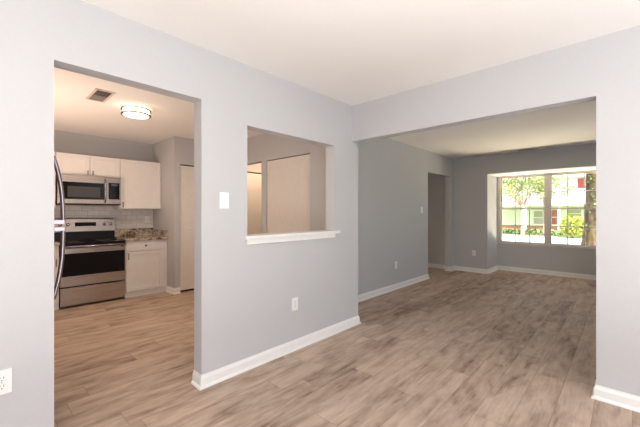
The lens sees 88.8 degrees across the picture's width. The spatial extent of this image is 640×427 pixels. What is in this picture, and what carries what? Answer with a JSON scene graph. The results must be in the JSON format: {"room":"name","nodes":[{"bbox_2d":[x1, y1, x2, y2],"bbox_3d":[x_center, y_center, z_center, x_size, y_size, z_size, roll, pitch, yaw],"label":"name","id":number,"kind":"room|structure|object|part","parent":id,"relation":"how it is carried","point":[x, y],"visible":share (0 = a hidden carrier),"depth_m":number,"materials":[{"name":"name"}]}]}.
{"room":"empty dining room","nodes":[
{"label":"empty dining room","id":0,"kind":"room"},
{"bbox_2d":[54,130,152,240],"bbox_3d":[-3.824,0.033,4.783,0.120,2.455,2.560,0,0,43],"label":"wall","id":1,"kind":"structure","parent":0,"point":[64,142],"depth_m":5.12,"materials":[{"name":"grey paint"}]},
{"bbox_2d":[54,152,55,207],"bbox_3d":[-4.096,-0.448,4.102,0.389,0.760,1.183,0,0,43],"label":"upper cabinet","id":2,"kind":"object","parent":1,"relation":"attached to","point":[54,152],"visible":0.12,"depth_m":4.41,"materials":[{"name":"white paint"}]},
{"bbox_3d":[-3.782,-0.448,4.212,0.019,0.754,0.582,0,0,43],"label":"door","id":3,"kind":"part","parent":2,"relation":"part of","materials":[{"name":"white paint"}]},
{"bbox_2d":[56,152,119,177],"bbox_3d":[-3.428,-0.680,4.816,0.389,0.296,0.764,0,0,43],"label":"upper cabinet","id":4,"kind":"object","parent":1,"relation":"attached to","point":[69,164],"visible":0.92,"depth_m":4.68,"materials":[{"name":"white paint"}]},
{"bbox_3d":[-3.446,-0.680,4.571,0.019,0.290,0.375,0,0,43],"label":"door","id":5,"kind":"part","parent":4,"relation":"part of","materials":[{"name":"white paint"}]},
{"bbox_2d":[56,174,120,205],"bbox_3d":[-3.398,-0.322,4.787,0.466,0.413,0.756,0,0,43],"label":"microwave oven","id":6,"kind":"object","parent":4,"relation":"attached to","point":[78,189],"visible":0.88,"depth_m":4.66,"materials":[{"name":"silver metal"}]},
{"bbox_3d":[-3.084,-0.329,4.878,0.026,0.394,0.191,0,0,43],"label":"control panel","id":7,"kind":"part","parent":6,"relation":"part of","materials":[{"name":"silver metal"}]},
{"bbox_3d":[-3.185,-0.680,4.850,0.019,0.290,0.376,0,0,43],"label":"door","id":8,"kind":"part","parent":4,"relation":"part of","materials":[{"name":"white paint"}]},
{"bbox_2d":[54,205,152,228],"bbox_3d":[-3.776,-0.070,4.739,0.010,0.940,2.560,0,0,43],"label":"backsplash","id":9,"kind":"structure","parent":1,"relation":"attached to","point":[124,218],"depth_m":5.25,"materials":[{"name":"white tile"}]},
{"bbox_2d":[113,159,160,208],"bbox_3d":[-2.961,-0.448,5.315,0.389,0.760,0.600,0,0,43],"label":"upper cabinet","id":10,"kind":"object","parent":1,"relation":"attached to","point":[140,180],"visible":0.99,"depth_m":5.19,"materials":[{"name":"white paint"}]},
{"bbox_2d":[153,136,179,287],"bbox_3d":[-2.597,0.033,5.450,1.000,2.455,0.090,0,0,43],"label":"wall","id":11,"kind":"structure","parent":0,"point":[166,152],"depth_m":5.17,"materials":[{"name":"grey paint"}]},
{"bbox_2d":[165,286,180,294],"bbox_3d":[-2.333,1.214,5.186,0.306,0.092,0.116,0,0,43],"label":"baseboard","id":12,"kind":"structure","parent":11,"relation":"attached to","point":[169,289],"depth_m":5.11,"materials":[{"name":"white wood"}]},
{"bbox_2d":[0,0,357,426],"bbox_3d":[-1.716,0.033,1.519,0.115,2.455,6.174,0,0,43],"label":"wall","id":13,"kind":"structure","parent":0,"point":[244,293],"depth_m":2.37,"materials":[{"name":"grey paint"}]},
{"bbox_2d":[0,368,11,394],"bbox_3d":[-1.555,0.829,1.598,0.011,0.120,0.075,0,0,43],"label":"wall outlet","id":14,"kind":"object","parent":13,"relation":"attached to","point":[6,374],"visible":1,"depth_m":1.61,"materials":[{"name":"white plastic"}]},
{"bbox_2d":[0,375,5,381],"bbox_3d":[-1.553,0.809,1.596,0.003,0.033,0.033,0,0,43],"label":"receptacle","id":15,"kind":"object","parent":14,"relation":"attached to","point":[2,377],"depth_m":1.60,"materials":[{"name":"grey"}]},
{"bbox_2d":[0,383,5,389],"bbox_3d":[-1.553,0.849,1.596,0.003,0.033,0.033,0,0,43],"label":"receptacle","id":16,"kind":"object","parent":14,"relation":"attached to","point":[2,385],"depth_m":1.60,"materials":[{"name":"grey"}]},
{"bbox_2d":[219,192,228,208],"bbox_3d":[-0.724,-0.095,2.483,0.016,0.125,0.080,0,0,43],"label":"light switch","id":17,"kind":"object","parent":13,"relation":"attached to","point":[223,196],"visible":1,"depth_m":2.48,"materials":[{"name":"white plastic"}]},
{"bbox_2d":[191,315,360,389],"bbox_3d":[-0.241,1.214,3.075,0.141,0.092,1.939,0,0,43],"label":"baseboard","id":18,"kind":"structure","parent":13,"relation":"attached to","point":[199,381],"depth_m":2.76,"materials":[{"name":"white wood"}]},
{"bbox_2d":[245,230,340,244],"bbox_3d":[-0.249,0.220,3.087,0.187,0.070,1.168,0,0,43],"label":"window sill","id":19,"kind":"structure","parent":13,"relation":"attached to","point":[319,234],"depth_m":2.95,"materials":[{"name":"white wood"}]},
{"bbox_2d":[292,297,297,310],"bbox_3d":[-0.230,0.840,3.014,0.011,0.116,0.072,0,0,43],"label":"wall outlet","id":20,"kind":"object","parent":13,"relation":"attached to","point":[294,300],"visible":1,"depth_m":3.01,"materials":[{"name":"white plastic"}]},
{"bbox_2d":[180,137,260,172],"bbox_3d":[-0.519,0.033,7.012,0.100,2.455,5.030,0,0,43],"label":"wall","id":21,"kind":"structure","parent":0,"point":[186,144],"depth_m":5.25,"materials":[{"name":"grey paint"}]},
{"bbox_2d":[180,165,193,290],"bbox_3d":[-1.965,0.236,5.413,0.064,1.977,0.704,0,0,43],"label":"door","id":22,"kind":"structure","parent":21,"relation":"in","point":[186,172],"depth_m":5.23,"materials":[{"name":"white paint"}]},
{"bbox_2d":[180,165,193,291],"bbox_3d":[-2.010,0.245,5.455,0.040,2.030,0.720,0,0,43],"label":"door frame","id":23,"kind":"structure","parent":21,"relation":"attached to","point":[182,165],"depth_m":5.28,"materials":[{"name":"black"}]},
{"bbox_2d":[247,173,260,233],"bbox_3d":[-1.096,0.241,6.367,0.030,1.978,1.280,0,0,43],"label":"door","id":24,"kind":"structure","parent":21,"relation":"in","point":[253,180],"depth_m":6.17,"materials":[{"name":"white paint"}]},
{"bbox_2d":[247,134,309,233],"bbox_3d":[-0.821,0.033,4.988,2.225,2.455,0.115,0,0,43],"label":"wall","id":25,"kind":"structure","parent":0,"point":[262,148],"depth_m":4.89,"materials":[{"name":"grey paint"}]},
{"bbox_2d":[267,154,309,232],"bbox_3d":[-0.443,0.234,4.587,0.919,2.012,0.034,0,0,43],"label":"door","id":26,"kind":"structure","parent":25,"relation":"in","point":[288,179],"depth_m":4.56,"materials":[{"name":"white paint"}]},
{"bbox_2d":[310,144,325,230],"bbox_3d":[0.113,0.033,3.957,0.547,2.455,0.115,0,0,43],"label":"wall","id":27,"kind":"structure","parent":0,"point":[317,153],"depth_m":4.01,"materials":[{"name":"grey paint"}]},
{"bbox_2d":[54,267,639,426],"bbox_3d":[0.627,1.320,2.755,9.550,0.120,11.180,0,0,43],"label":"floor","id":28,"kind":"structure","parent":0,"point":[456,348],"depth_m":2.67,"materials":[{"name":"brown wood"}]},
{"bbox_2d":[54,245,58,309],"bbox_3d":[-4.002,0.838,4.012,0.649,0.845,1.180,0,0,43],"label":"base cabinet","id":29,"kind":"object","parent":28,"relation":"on","point":[56,247],"visible":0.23,"depth_m":4.22,"materials":[{"name":"white paint"}]},
{"bbox_3d":[-3.593,0.493,4.034,0.019,0.150,0.580,0,0,43],"label":"drawer","id":30,"kind":"part","parent":29,"relation":"part of","materials":[{"name":"white paint"}]},
{"bbox_2d":[54,156,64,299],"bbox_3d":[-2.324,0.385,2.236,0.750,1.750,0.830,0,0,43],"label":"refrigerator","id":31,"kind":"object","parent":28,"relation":"on","point":[56,166],"visible":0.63,"depth_m":2.29,"materials":[{"name":"silver metal"}]},
{"bbox_3d":[-1.835,0.351,2.290,0.036,0.506,0.084,0,0,43],"label":"door handle","id":32,"kind":"part","parent":31,"relation":"part of","materials":[{"name":"silver metal"}]},
{"bbox_3d":[-1.835,-0.160,2.290,0.036,0.479,0.083,0,0,43],"label":"door handle","id":33,"kind":"part","parent":31,"relation":"part of","materials":[{"name":"silver metal"}]},
{"bbox_2d":[54,218,125,307],"bbox_3d":[-3.321,0.659,4.712,0.681,1.162,0.758,0,0,43],"label":"range","id":34,"kind":"object","parent":28,"relation":"on","point":[93,270],"visible":0.94,"depth_m":4.59,"materials":[{"name":"silver metal"}]},
{"bbox_2d":[57,239,124,244],"bbox_3d":[-3.291,0.409,4.683,0.515,0.016,0.758,0,0,43],"label":"cooktop","id":35,"kind":"object","parent":34,"relation":"in","point":[67,241],"depth_m":4.62,"materials":[{"name":"black"}]},
{"bbox_3d":[-3.128,1.111,4.531,0.036,0.234,0.754,0,0,43],"label":"storage drawer","id":36,"kind":"part","parent":34,"relation":"part of","materials":[{"name":"silver metal"}]},
{"bbox_3d":[-3.128,0.723,4.531,0.036,0.505,0.754,0,0,43],"label":"oven door","id":37,"kind":"part","parent":34,"relation":"part of","materials":[{"name":"silver metal"}]},
{"bbox_3d":[-3.132,0.441,4.535,0.027,0.046,0.754,0,0,43],"label":"control trim","id":38,"kind":"part","parent":34,"relation":"part of","materials":[{"name":"black ceramic"}]},
{"bbox_3d":[-3.099,0.464,4.504,0.072,0.059,0.742,0,0,43],"label":"oven handle","id":39,"kind":"part","parent":34,"relation":"part of","materials":[{"name":"silver metal"}]},
{"bbox_2d":[124,239,166,297],"bbox_3d":[-2.865,0.838,5.227,0.649,0.845,0.598,0,0,43],"label":"base cabinet","id":40,"kind":"object","parent":28,"relation":"on","point":[145,260],"visible":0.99,"depth_m":5.01,"materials":[{"name":"white paint"}]},
{"bbox_2d":[115,228,167,240],"bbox_3d":[-2.865,0.337,5.225,0.653,0.155,0.603,0,0,43],"label":"countertop","id":41,"kind":"structure","parent":40,"relation":"on","point":[137,234],"depth_m":5.31,"materials":[{"name":"stone"}]},
{"bbox_3d":[-2.678,0.493,5.011,0.019,0.150,0.522,0,0,43],"label":"drawer","id":42,"kind":"part","parent":40,"relation":"part of","materials":[{"name":"white paint"}]},
{"bbox_3d":[-2.678,0.873,5.011,0.019,0.590,0.522,0,0,43],"label":"cabinet door","id":43,"kind":"part","parent":40,"relation":"part of","materials":[{"name":"white paint"}]},
{"bbox_2d":[54,0,639,158],"bbox_3d":[0.429,-1.270,2.543,9.550,0.150,10.600,0,0,43],"label":"ceiling","id":44,"kind":"structure","parent":0,"point":[350,52],"depth_m":2.38,"materials":[{"name":"white paint"}]},
{"bbox_2d":[85,88,115,102],"bbox_3d":[-2.236,-1.191,3.325,0.410,0.008,0.170,0,0,43],"label":"ceiling vent","id":45,"kind":"object","parent":44,"relation":"in","point":[99,95],"visible":1,"depth_m":3.31,"materials":[{"name":"beige metal"}]},
{"bbox_3d":[-2.308,-1.191,3.392,0.171,0.002,0.126,0,0,43],"label":"damper plate","id":46,"kind":"part","parent":45,"relation":"part of","materials":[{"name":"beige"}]},
{"bbox_2d":[121,104,150,118],"bbox_3d":[-2.087,-1.141,3.712,0.304,0.108,0.304,0,0,43],"label":"ceiling lamp","id":47,"kind":"object","parent":44,"relation":"attached to","point":[134,111],"visible":1,"depth_m":3.63,"materials":[{"name":"white plastic"}]},
{"bbox_2d":[358,138,453,294],"bbox_3d":[1.506,0.033,5.763,0.115,2.455,4.426,0,0,43],"label":"wall","id":48,"kind":"structure","parent":0,"point":[392,174],"depth_m":5.38,"materials":[{"name":"grey paint"}]},
{"bbox_2d":[358,274,429,301],"bbox_3d":[1.033,1.214,5.237,0.141,0.092,3.012,0,0,43],"label":"baseboard","id":49,"kind":"structure","parent":48,"relation":"attached to","point":[374,293],"depth_m":5.27,"materials":[{"name":"white wood"}]},
{"bbox_2d":[428,174,444,264],"bbox_3d":[2.053,0.033,8.132,2.325,2.455,0.120,0,0,43],"label":"wall","id":50,"kind":"structure","parent":0,"point":[436,184],"depth_m":7.48,"materials":[{"name":"grey paint"}]},
{"bbox_2d":[489,175,496,267],"bbox_3d":[3.752,0.220,7.171,0.120,2.320,0.700,0,0,43],"label":"wall","id":51,"kind":"structure","parent":0,"point":[492,179],"depth_m":7.05,"materials":[{"name":"grey paint"}]},
{"bbox_2d":[352,25,639,395],"bbox_3d":[2.380,0.033,1.836,5.433,2.455,0.115,0,0,43],"label":"wall","id":52,"kind":"structure","parent":0,"point":[605,69],"depth_m":2.21,"materials":[{"name":"grey paint"}]},
{"bbox_2d":[591,380,639,412],"bbox_3d":[3.132,1.214,1.132,3.374,0.092,0.167,0,0,43],"label":"baseboard","id":53,"kind":"structure","parent":52,"relation":"attached to","point":[604,394],"depth_m":2.15,"materials":[{"name":"white wood"}]},
{"bbox_2d":[454,143,595,268],"bbox_3d":[4.516,0.033,5.895,4.100,2.455,0.120,0,0,43],"label":"wall","id":54,"kind":"structure","parent":0,"point":[471,174],"depth_m":6.85,"materials":[{"name":"grey paint"}]},
{"bbox_2d":[428,263,595,279],"bbox_3d":[3.729,1.214,6.853,6.320,0.092,0.956,0,0,43],"label":"baseboard","id":55,"kind":"structure","parent":54,"relation":"attached to","point":[460,268],"depth_m":6.89,"materials":[{"name":"white wood"}]},
{"bbox_2d":[489,167,595,176],"bbox_3d":[4.479,-0.875,6.491,1.870,0.130,0.700,0,0,43],"label":"ceiling","id":56,"kind":"structure","parent":0,"point":[583,168],"depth_m":6.38,"materials":[{"name":"white paint"}]},
{"bbox_2d":[497,244,595,274],"bbox_3d":[4.677,1.032,6.703,1.870,0.695,0.120,0,0,43],"label":"wall","id":57,"kind":"structure","parent":0,"point":[561,259],"depth_m":6.65,"materials":[{"name":"grey paint"}]},
{"bbox_2d":[497,170,595,248],"bbox_3d":[4.667,-0.062,6.692,1.860,1.488,0.120,0,0,43],"label":"window","id":58,"kind":"structure","parent":57,"relation":"in","point":[548,208],"depth_m":6.68,"materials":[{"name":"beige plastic"}]},
{"bbox_3d":[4.353,-0.429,7.019,0.835,0.709,0.028,0,0,43],"label":"sash","id":59,"kind":"part","parent":58,"relation":"part of","materials":[{"name":"beige plastic"}]},
{"bbox_3d":[4.332,0.271,6.997,0.835,0.752,0.028,0,0,43],"label":"sash","id":60,"kind":"part","parent":58,"relation":"part of","materials":[{"name":"beige plastic"}]},
{"bbox_3d":[5.014,-0.429,6.400,0.835,0.709,0.028,0,0,43],"label":"sash","id":61,"kind":"part","parent":58,"relation":"part of","materials":[{"name":"beige plastic"}]},
{"bbox_3d":[4.993,0.271,6.378,0.835,0.752,0.028,0,0,43],"label":"sash","id":62,"kind":"part","parent":58,"relation":"part of","materials":[{"name":"beige plastic"}]},
{"label":"outside","id":63,"kind":"structure","parent":0,"visible":0},
{"bbox_2d":[502,229,582,237],"bbox_3d":[21.377,1.510,33.820,105.000,0.200,61.400,0,0,43],"label":"lawn","id":64,"kind":"structure","parent":63,"point":[504,233],"depth_m":21.43,"materials":[{"name":"green plant"}]},
{"bbox_2d":[503,175,577,234],"bbox_3d":[12.460,-1.697,20.869,6.386,6.314,2.513,0,0,43],"label":"tree","id":65,"kind":"object","parent":64,"relation":"on","point":[519,201],"visible":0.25,"depth_m":20.36,"materials":[{"name":"green plant"}]},
{"bbox_2d":[502,228,582,237],"bbox_3d":[13.853,1.249,22.108,22.150,0.464,4.014,0,0,43],"label":"ground cover","id":66,"kind":"structure","parent":64,"relation":"on","point":[533,232],"depth_m":20.93,"materials":[{"name":"green plant"}]},
{"bbox_2d":[502,174,585,229],"bbox_3d":[20.992,-1.465,30.482,23.800,5.750,10.200,0,0,43],"label":"house","id":67,"kind":"structure","parent":64,"relation":"on","point":[575,200],"depth_m":26.99,"materials":[{"name":"green"}]},
{"bbox_3d":[17.186,0.410,27.366,0.150,2.000,0.150,0,0,43],"label":"porch post","id":68,"kind":"part","parent":67,"relation":"part of","materials":[{"name":"white wood"}]},
{"bbox_3d":[18.620,0.385,27.874,0.780,1.230,0.029,0,0,43],"label":"pane","id":69,"kind":"part","parent":67,"relation":"part of","materials":[{"name":"beige"}]},
{"bbox_2d":[552,218,556,223],"bbox_3d":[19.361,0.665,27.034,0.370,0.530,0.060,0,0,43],"label":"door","id":70,"kind":"structure","parent":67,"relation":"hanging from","point":[554,220],"depth_m":26.99,"materials":[{"name":"red paint"}]},
{"bbox_2d":[552,210,556,216],"bbox_3d":[19.361,0.035,27.034,0.370,0.550,0.060,0,0,43],"label":"shutter","id":71,"kind":"object","parent":67,"relation":"hanging from","point":[554,212],"depth_m":26.99,"materials":[{"name":"red paint"}]},
{"bbox_3d":[18.866,0.410,25.795,0.150,2.000,0.150,0,0,43],"label":"porch post","id":72,"kind":"part","parent":67,"relation":"part of","materials":[{"name":"white wood"}]},
{"bbox_3d":[20.391,0.050,26.217,1.030,0.800,0.029,0,0,43],"label":"pane","id":73,"kind":"part","parent":67,"relation":"part of","materials":[{"name":"beige"}]},
{"bbox_2d":[578,178,583,187],"bbox_3d":[20.624,-2.340,25.852,0.370,0.760,0.060,0,0,43],"label":"shutter","id":74,"kind":"object","parent":67,"relation":"hanging from","point":[580,180],"depth_m":25.84,"materials":[{"name":"red paint"}]},
{"bbox_2d":[524,176,564,235],"bbox_3d":[14.028,-1.387,20.581,2.696,5.694,2.201,0,0,43],"label":"tree","id":75,"kind":"object","parent":64,"relation":"on","point":[553,193],"visible":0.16,"depth_m":20.51,"materials":[{"name":"green plant"}]},
{"bbox_2d":[580,173,595,245],"bbox_3d":[8.228,-1.290,9.501,1.592,5.600,1.648,0,0,-17],"label":"tree","id":76,"kind":"object","parent":64,"relation":"on","point":[590,200],"visible":0.14,"depth_m":9.48,"materials":[{"name":"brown plant"}]},
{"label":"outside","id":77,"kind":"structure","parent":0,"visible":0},
{"bbox_2d":[502,234,581,244],"bbox_3d":[6.242,1.400,17.647,105.000,0.020,12.700,0,0,43],"label":"pavement","id":78,"kind":"structure","parent":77,"point":[519,238],"depth_m":17.14,"materials":[{"name":"concrete"}]},
{"bbox_2d":[558,215,583,237],"bbox_3d":[13.882,0.756,17.961,1.333,1.362,1.083,0,0,43],"label":"bush","id":79,"kind":"object","parent":78,"relation":"on","point":[572,231],"visible":0.81,"depth_m":17.77,"materials":[{"name":"green plant"}]}
]}

